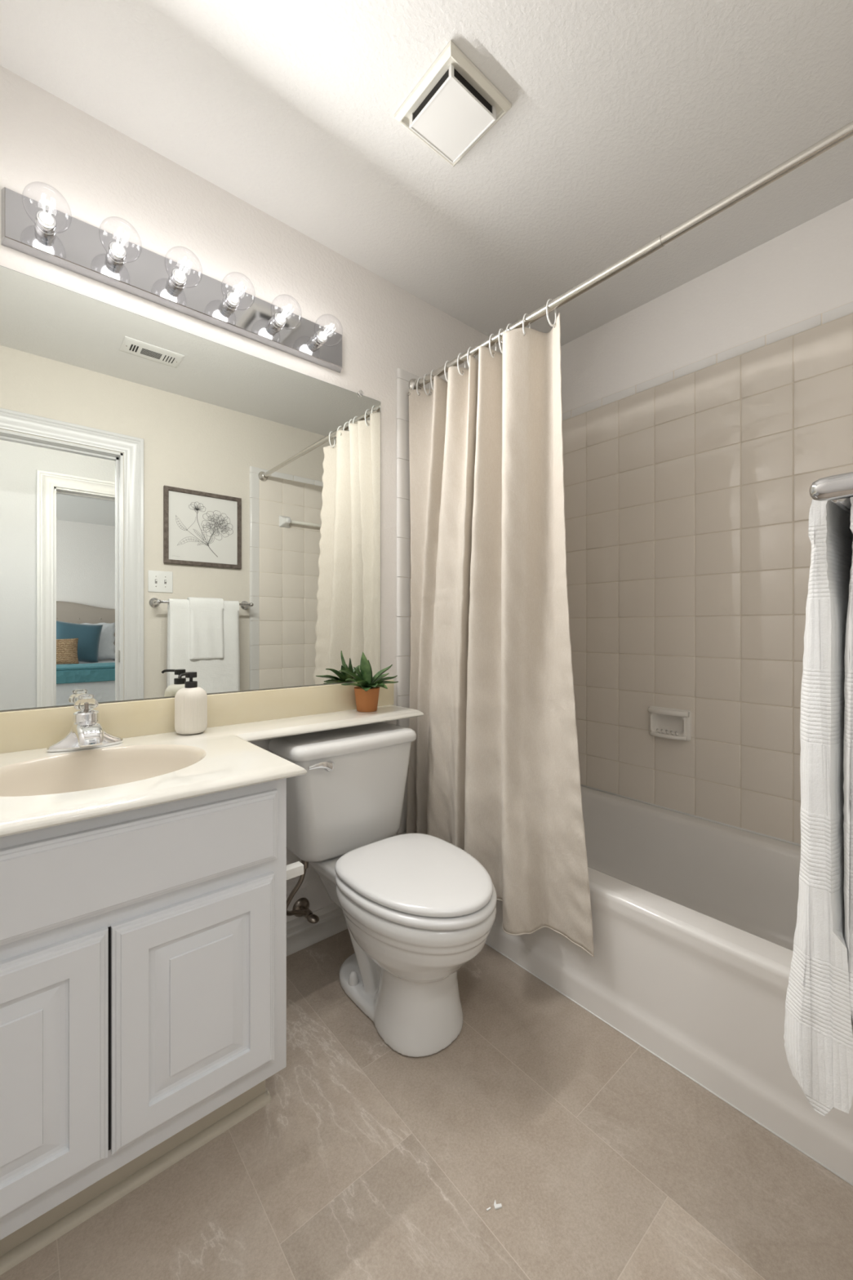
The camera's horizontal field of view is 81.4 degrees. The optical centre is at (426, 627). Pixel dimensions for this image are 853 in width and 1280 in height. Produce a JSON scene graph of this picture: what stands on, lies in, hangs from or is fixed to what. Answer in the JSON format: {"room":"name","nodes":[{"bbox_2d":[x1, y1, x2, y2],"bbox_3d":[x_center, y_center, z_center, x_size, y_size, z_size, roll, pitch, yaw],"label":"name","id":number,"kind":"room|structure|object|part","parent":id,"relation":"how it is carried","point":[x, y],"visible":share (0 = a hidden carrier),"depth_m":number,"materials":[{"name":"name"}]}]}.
{"room":"bathroom","nodes":[
{"label":"bathroom","id":0,"kind":"room"},
{"bbox_2d":[0,65,502,922],"bbox_3d":[-0.353,-0.131,1.826,2.442,2.440,0.100,0,0,-40],"label":"wall","id":1,"kind":"structure","parent":0,"point":[91,172],"depth_m":1.54,"materials":[{"name":"white paint"}]},
{"bbox_2d":[0,181,342,373],"bbox_3d":[-0.618,-0.986,1.433,0.930,0.130,0.155,0,0,-40],"label":"vanity light","id":2,"kind":"object","parent":1,"relation":"attached to","point":[28,226],"visible":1,"depth_m":1.38,"materials":[{"name":"silver metal"}]},
{"bbox_2d":[34,210,56,238],"bbox_3d":[-0.929,-0.984,1.209,0.042,0.042,0.040,0,0,-40],"label":"socket","id":3,"kind":"object","parent":2,"relation":"attached to","point":[41,221],"depth_m":1.20,"materials":[{"name":"silver metal"}]},
{"bbox_2d":[106,241,126,266],"bbox_3d":[-0.816,-0.984,1.305,0.042,0.042,0.040,0,0,-40],"label":"socket","id":4,"kind":"object","parent":2,"relation":"attached to","point":[116,256],"depth_m":1.30,"materials":[{"name":"silver metal"}]},
{"bbox_2d":[168,268,186,291],"bbox_3d":[-0.703,-0.984,1.401,0.042,0.042,0.040,0,0,-40],"label":"socket","id":5,"kind":"object","parent":2,"relation":"attached to","point":[180,285],"depth_m":1.39,"materials":[{"name":"silver metal"}]},
{"bbox_2d":[222,291,239,312],"bbox_3d":[-0.590,-0.984,1.497,0.042,0.042,0.040,0,0,-40],"label":"socket","id":6,"kind":"object","parent":2,"relation":"attached to","point":[232,304],"depth_m":1.49,"materials":[{"name":"silver metal"}]},
{"bbox_2d":[269,311,286,331],"bbox_3d":[-0.477,-0.984,1.593,0.042,0.042,0.040,0,0,-40],"label":"socket","id":7,"kind":"object","parent":2,"relation":"attached to","point":[277,322],"depth_m":1.59,"materials":[{"name":"silver metal"}]},
{"bbox_2d":[311,329,327,347],"bbox_3d":[-0.364,-0.984,1.688,0.042,0.042,0.040,0,0,-40],"label":"socket","id":8,"kind":"object","parent":2,"relation":"attached to","point":[318,340],"depth_m":1.68,"materials":[{"name":"silver metal"}]},
{"bbox_2d":[0,265,380,711],"bbox_3d":[-0.671,-0.340,1.481,1.302,1.080,0.014,0,0,-40],"label":"wall mirror","id":9,"kind":"object","parent":1,"relation":"attached to","point":[174,502],"visible":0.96,"depth_m":1.42,"materials":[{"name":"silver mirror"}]},
{"bbox_2d":[0,679,394,753],"bbox_3d":[-0.649,0.252,1.495,1.358,0.099,0.019,0,0,-40],"label":"backsplash","id":10,"kind":"structure","parent":1,"relation":"attached to","point":[37,728],"depth_m":1.41,"materials":[{"name":"stone"}]},
{"bbox_2d":[286,859,319,923],"bbox_3d":[-0.405,0.858,1.636,0.100,0.258,0.157,0,0,2],"label":"supply valve","id":11,"kind":"object","parent":1,"relation":"attached to","point":[300,908],"visible":0.86,"depth_m":1.63,"materials":[{"name":"silver metal"}]},
{"bbox_3d":[-0.373,0.961,1.633,0.036,0.023,0.026,0,0,-40],"label":"valve handle","id":12,"kind":"part","parent":11,"relation":"part of","materials":[{"name":"silver metal"}]},
{"bbox_2d":[286,902,347,955],"bbox_3d":[-0.349,1.038,1.751,0.792,0.101,0.019,0,0,-40],"label":"baseboard","id":13,"kind":"structure","parent":1,"relation":"attached to","point":[301,934],"depth_m":1.71,"materials":[{"name":"white paint"}]},
{"bbox_2d":[396,368,433,835],"bbox_3d":[0.209,0.033,2.228,0.847,2.111,0.013,0,0,-40],"label":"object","id":14,"kind":"structure","parent":1,"relation":"attached to","point":[403,377],"depth_m":1.97,"materials":[{"name":"white tile"}]},
{"bbox_2d":[408,120,852,389],"bbox_3d":[0.450,-0.973,1.415,0.062,0.062,1.545,0,0,-40],"label":"curtain rod","id":15,"kind":"object","parent":1,"relation":"attached to","point":[844,133],"visible":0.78,"depth_m":1.23,"materials":[{"name":"silver metal"}]},
{"bbox_2d":[416,377,424,395],"bbox_3d":[-0.023,-0.955,1.971,0.040,0.081,0.005,0,0,-32],"label":"curtain ring","id":16,"kind":"object","parent":15,"relation":"hanging from","point":[420,377],"visible":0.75,"depth_m":1.96,"materials":[{"name":"white plastic"}]},
{"bbox_2d":[423,373,431,395],"bbox_3d":[0.002,-0.955,1.948,0.005,0.081,0.041,0,0,43],"label":"curtain ring","id":17,"kind":"object","parent":15,"relation":"hanging from","point":[425,374],"visible":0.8,"depth_m":1.94,"materials":[{"name":"white plastic"}]},
{"bbox_2d":[430,369,434,390],"bbox_3d":[0.028,-0.955,1.915,0.006,0.081,0.040,0,1,36],"label":"curtain ring","id":18,"kind":"object","parent":15,"relation":"hanging from","point":[432,370],"visible":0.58,"depth_m":1.90,"materials":[{"name":"white plastic"}]},
{"bbox_2d":[444,360,448,382],"bbox_3d":[0.082,-0.955,1.850,0.040,0.081,0.006,-1,1,-40],"label":"curtain ring","id":19,"kind":"object","parent":15,"relation":"hanging from","point":[446,362],"visible":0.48,"depth_m":1.84,"materials":[{"name":"white plastic"}]},
{"bbox_2d":[457,352,466,375],"bbox_3d":[0.127,-0.955,1.797,0.040,0.081,0.006,-1,1,-37],"label":"curtain ring","id":20,"kind":"object","parent":15,"relation":"hanging from","point":[460,374],"visible":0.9,"depth_m":1.79,"materials":[{"name":"white plastic"}]},
{"bbox_2d":[466,346,475,367],"bbox_3d":[0.159,-0.955,1.758,0.040,0.081,0.006,1,-1,-40],"label":"curtain ring","id":21,"kind":"object","parent":15,"relation":"hanging from","point":[469,347],"visible":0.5,"depth_m":1.75,"materials":[{"name":"white plastic"}]},
{"bbox_2d":[406,312,594,956],"bbox_3d":[0.210,-0.022,1.673,0.196,1.845,0.807,0,0,-33],"label":"shower curtain","id":22,"kind":"object","parent":21,"relation":"hanging from","point":[494,773],"visible":0.94,"depth_m":1.64,"materials":[{"name":"fabric"}]},
{"bbox_2d":[488,333,497,357],"bbox_3d":[0.225,-0.955,1.681,0.005,0.081,0.040,0,0,44],"label":"curtain ring","id":23,"kind":"object","parent":15,"relation":"hanging from","point":[491,335],"visible":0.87,"depth_m":1.67,"materials":[{"name":"white plastic"}]},
{"bbox_2d":[498,328,502,353],"bbox_3d":[0.252,-0.955,1.652,0.005,0.081,0.041,0,0,42],"label":"curtain ring","id":24,"kind":"object","parent":15,"relation":"hanging from","point":[500,329],"visible":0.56,"depth_m":1.64,"materials":[{"name":"white plastic"}]},
{"bbox_2d":[522,313,530,334],"bbox_3d":[0.317,-0.955,1.570,0.041,0.081,0.005,0,0,-44],"label":"curtain ring","id":25,"kind":"object","parent":15,"relation":"hanging from","point":[525,314],"visible":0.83,"depth_m":1.56,"materials":[{"name":"white plastic"}]},
{"bbox_2d":[546,298,556,326],"bbox_3d":[0.379,-0.955,1.503,0.041,0.081,0.005,0,0,-28],"label":"curtain ring","id":26,"kind":"object","parent":15,"relation":"hanging from","point":[549,300],"visible":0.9,"depth_m":1.50,"materials":[{"name":"white plastic"}]},
{"bbox_2d":[0,0,852,346],"bbox_3d":[0.009,-1.376,0.323,3.832,0.050,2.861,0,0,-40],"label":"ceiling","id":27,"kind":"structure","parent":0,"point":[626,121],"depth_m":1.31,"materials":[{"name":"white paint"}]},
{"bbox_2d":[394,40,511,167],"bbox_3d":[0.067,-1.331,1.291,0.214,0.038,0.217,0,0,-40],"label":"exhaust fan","id":28,"kind":"object","parent":27,"relation":"attached to","point":[454,105],"visible":1,"depth_m":1.26,"materials":[{"name":"white plastic"}]},
{"bbox_3d":[0.067,-1.329,1.291,0.159,0.033,0.162,0,0,-40],"label":"panel","id":29,"kind":"part","parent":28,"relation":"part of","materials":[{"name":"white plastic"}]},
{"bbox_2d":[0,928,852,1279],"bbox_3d":[0.009,1.114,0.323,3.832,0.050,2.861,0,0,-40],"label":"floor","id":30,"kind":"structure","parent":0,"point":[366,1159],"depth_m":0.98,"materials":[{"name":"tile"}]},
{"bbox_2d":[0,777,303,1275],"bbox_3d":[-0.706,0.708,1.092,0.722,0.762,0.559,0,0,-40],"label":"vanity cabinet","id":31,"kind":"object","parent":30,"relation":"on","point":[143,951],"depth_m":0.89,"materials":[{"name":"white paint"}]},
{"bbox_3d":[-0.670,0.726,0.770,0.298,0.399,0.021,0,0,-40],"label":"door","id":32,"kind":"part","parent":31,"relation":"part of","materials":[{"name":"white paint"}]},
{"bbox_3d":[-0.620,1.079,0.942,0.659,0.019,0.041,0,0,-40],"label":"shoe moulding","id":33,"kind":"part","parent":31,"relation":"part of","materials":[{"name":"beige paint"}]},
{"bbox_3d":[-0.552,0.423,0.870,0.607,0.148,0.020,0,0,-40],"label":"false drawer","id":34,"kind":"part","parent":31,"relation":"part of","materials":[{"name":"white paint"}]},
{"bbox_3d":[-0.439,0.726,0.966,0.298,0.399,0.021,0,0,-40],"label":"door","id":35,"kind":"part","parent":31,"relation":"part of","materials":[{"name":"white paint"}]},
{"bbox_2d":[0,679,423,837],"bbox_3d":[-0.467,0.320,1.287,1.368,0.235,0.572,0,0,-40],"label":"countertop","id":36,"kind":"structure","parent":31,"relation":"on","point":[153,764],"depth_m":1.22,"materials":[{"name":"stone"}]},
{"bbox_2d":[46,693,122,752],"bbox_3d":[-0.827,0.233,1.211,0.158,0.131,0.131,0,0,-40],"label":"faucet","id":37,"kind":"object","parent":36,"relation":"on","point":[86,731],"visible":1,"depth_m":1.21,"materials":[{"name":"silver metal"}]},
{"bbox_3d":[-0.852,0.186,1.240,0.052,0.037,0.046,0,0,-40],"label":"handle knob","id":38,"kind":"part","parent":37,"relation":"part of","materials":[{"name":"clear plastic"}]},
{"bbox_3d":[-0.818,0.257,1.201,0.062,0.050,0.103,0,0,-40],"label":"spout","id":39,"kind":"part","parent":37,"relation":"part of","materials":[{"name":"silver metal"}]},
{"bbox_2d":[0,744,206,796],"bbox_3d":[-0.711,0.368,1.073,0.434,0.138,0.360,0,0,-40],"label":"sink","id":40,"kind":"object","parent":36,"relation":"in","point":[63,774],"depth_m":1.19,"materials":[{"name":"beige ceramic"}]},
{"bbox_2d":[174,671,207,734],"bbox_3d":[-0.670,0.212,1.408,0.085,0.172,0.084,0,0,-40],"label":"soap dispenser","id":41,"kind":"object","parent":36,"relation":"on","point":[190,700],"visible":1,"depth_m":1.38,"materials":[{"name":"white ceramic"}]},
{"bbox_2d":[338,652,398,711],"bbox_3d":[-0.201,0.193,1.770,0.209,0.212,0.133,0,0,-40],"label":"potted plant","id":42,"kind":"object","parent":36,"relation":"on","point":[366,691],"visible":1,"depth_m":1.76,"materials":[{"name":"green plant"}]},
{"bbox_3d":[-0.214,0.257,1.784,0.093,0.084,0.093,0,0,-40],"label":"pot","id":43,"kind":"part","parent":42,"relation":"part of","materials":[{"name":"brown ceramic"}]},
{"bbox_3d":[-0.316,0.563,1.144,0.058,0.034,0.038,0,0,-40],"label":"side bracket","id":44,"kind":"part","parent":31,"relation":"part of","materials":[{"name":"white wood"}]},
{"bbox_2d":[267,721,497,1057],"bbox_3d":[-0.107,0.721,1.475,0.466,0.734,0.746,0,0,-40],"label":"toilet","id":45,"kind":"object","parent":30,"relation":"on","point":[416,908],"visible":1,"depth_m":1.37,"materials":[{"name":"white ceramic"}]},
{"bbox_3d":[-0.310,0.418,1.477,0.024,0.039,0.099,0,0,32],"label":"flush handle","id":46,"kind":"part","parent":45,"relation":"part of","materials":[{"name":"silver metal"}]},
{"bbox_3d":[-0.270,0.374,1.667,0.466,0.040,0.244,0,0,-40],"label":"tank lid","id":47,"kind":"part","parent":45,"relation":"part of","materials":[{"name":"white ceramic"}]},
{"bbox_3d":[-0.271,0.562,1.669,0.438,0.334,0.223,0,0,-40],"label":"tank","id":48,"kind":"part","parent":45,"relation":"part of","materials":[{"name":"white ceramic"}]},
{"bbox_3d":[-0.095,0.900,1.460,0.381,0.375,0.697,0,0,-40],"label":"bowl","id":49,"kind":"part","parent":45,"relation":"part of","materials":[{"name":"white ceramic"}]},
{"bbox_3d":[-0.020,0.675,1.372,0.366,0.024,0.457,0,0,-40],"label":"lid","id":50,"kind":"part","parent":45,"relation":"part of","materials":[{"name":"white plastic"}]},
{"bbox_3d":[-0.018,0.701,1.369,0.380,0.022,0.468,0,0,-40],"label":"seat","id":51,"kind":"part","parent":45,"relation":"part of","materials":[{"name":"white plastic"}]},
{"bbox_2d":[493,1199,502,1209],"bbox_3d":[0.134,1.087,0.935,0.014,0.003,0.014,0,0,-14],"label":"paper scrap","id":52,"kind":"object","parent":30,"relation":"on","point":[495,1206],"visible":1,"depth_m":0.93,"materials":[{"name":"white paper"}]},
{"bbox_2d":[485,784,852,1186],"bbox_3d":[0.744,0.906,1.662,0.768,0.368,1.550,0,0,-40],"label":"bathtub","id":53,"kind":"object","parent":30,"relation":"on","point":[694,917],"visible":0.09,"depth_m":1.32,"materials":[{"name":"white ceramic"}]},
{"bbox_2d":[580,786,800,968],"bbox_3d":[0.750,0.884,1.667,0.740,0.310,1.550,0,0,-40],"label":"basin","id":54,"kind":"object","parent":53,"relation":"in","point":[737,888],"depth_m":1.71,"materials":[{"name":"white ceramic"}]},
{"bbox_2d":[560,198,852,413],"bbox_3d":[1.433,-0.131,1.530,0.100,2.440,2.861,0,0,-40],"label":"wall","id":55,"kind":"structure","parent":0,"point":[805,272],"depth_m":1.85,"materials":[{"name":"white paint"}]},
{"bbox_2d":[647,706,691,741],"bbox_3d":[0.956,0.381,1.966,0.048,0.120,0.164,0,0,-40],"label":"soap dish","id":56,"kind":"object","parent":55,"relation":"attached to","point":[664,722],"visible":1,"depth_m":1.96,"materials":[{"name":"white ceramic"}]},
{"bbox_2d":[562,301,852,844],"bbox_3d":[1.037,-0.117,1.912,0.010,1.812,1.566,0,0,-40],"label":"tile wall","id":57,"kind":"structure","parent":55,"relation":"attached to","point":[688,500],"depth_m":1.88,"materials":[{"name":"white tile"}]},
{"bbox_3d":[0.157,-0.131,0.064,3.742,2.440,0.115,0,0,-40],"label":"wall","id":58,"kind":"structure","parent":0,"visible":0},
{"bbox_2d":[809,471,852,514],"bbox_3d":[0.634,-0.141,0.629,0.564,0.055,0.130,0,0,-40],"label":"towel bar","id":59,"kind":"object","parent":58,"relation":"attached to","point":[838,488],"visible":1,"depth_m":0.49,"materials":[{"name":"silver metal"}]},
{"bbox_2d":[783,497,852,1115],"bbox_3d":[0.586,0.190,0.659,0.383,0.700,0.113,0,0,-40],"label":"bath towel","id":60,"kind":"object","parent":59,"relation":"hanging from","point":[818,1037],"visible":0.9,"depth_m":0.55,"materials":[{"name":"white fabric"}]},
{"bbox_3d":[0.440,-0.141,0.465,0.055,0.055,0.130,0,0,-40],"label":"post","id":61,"kind":"part","parent":59,"relation":"part of","materials":[{"name":"silver metal"}]}
]}

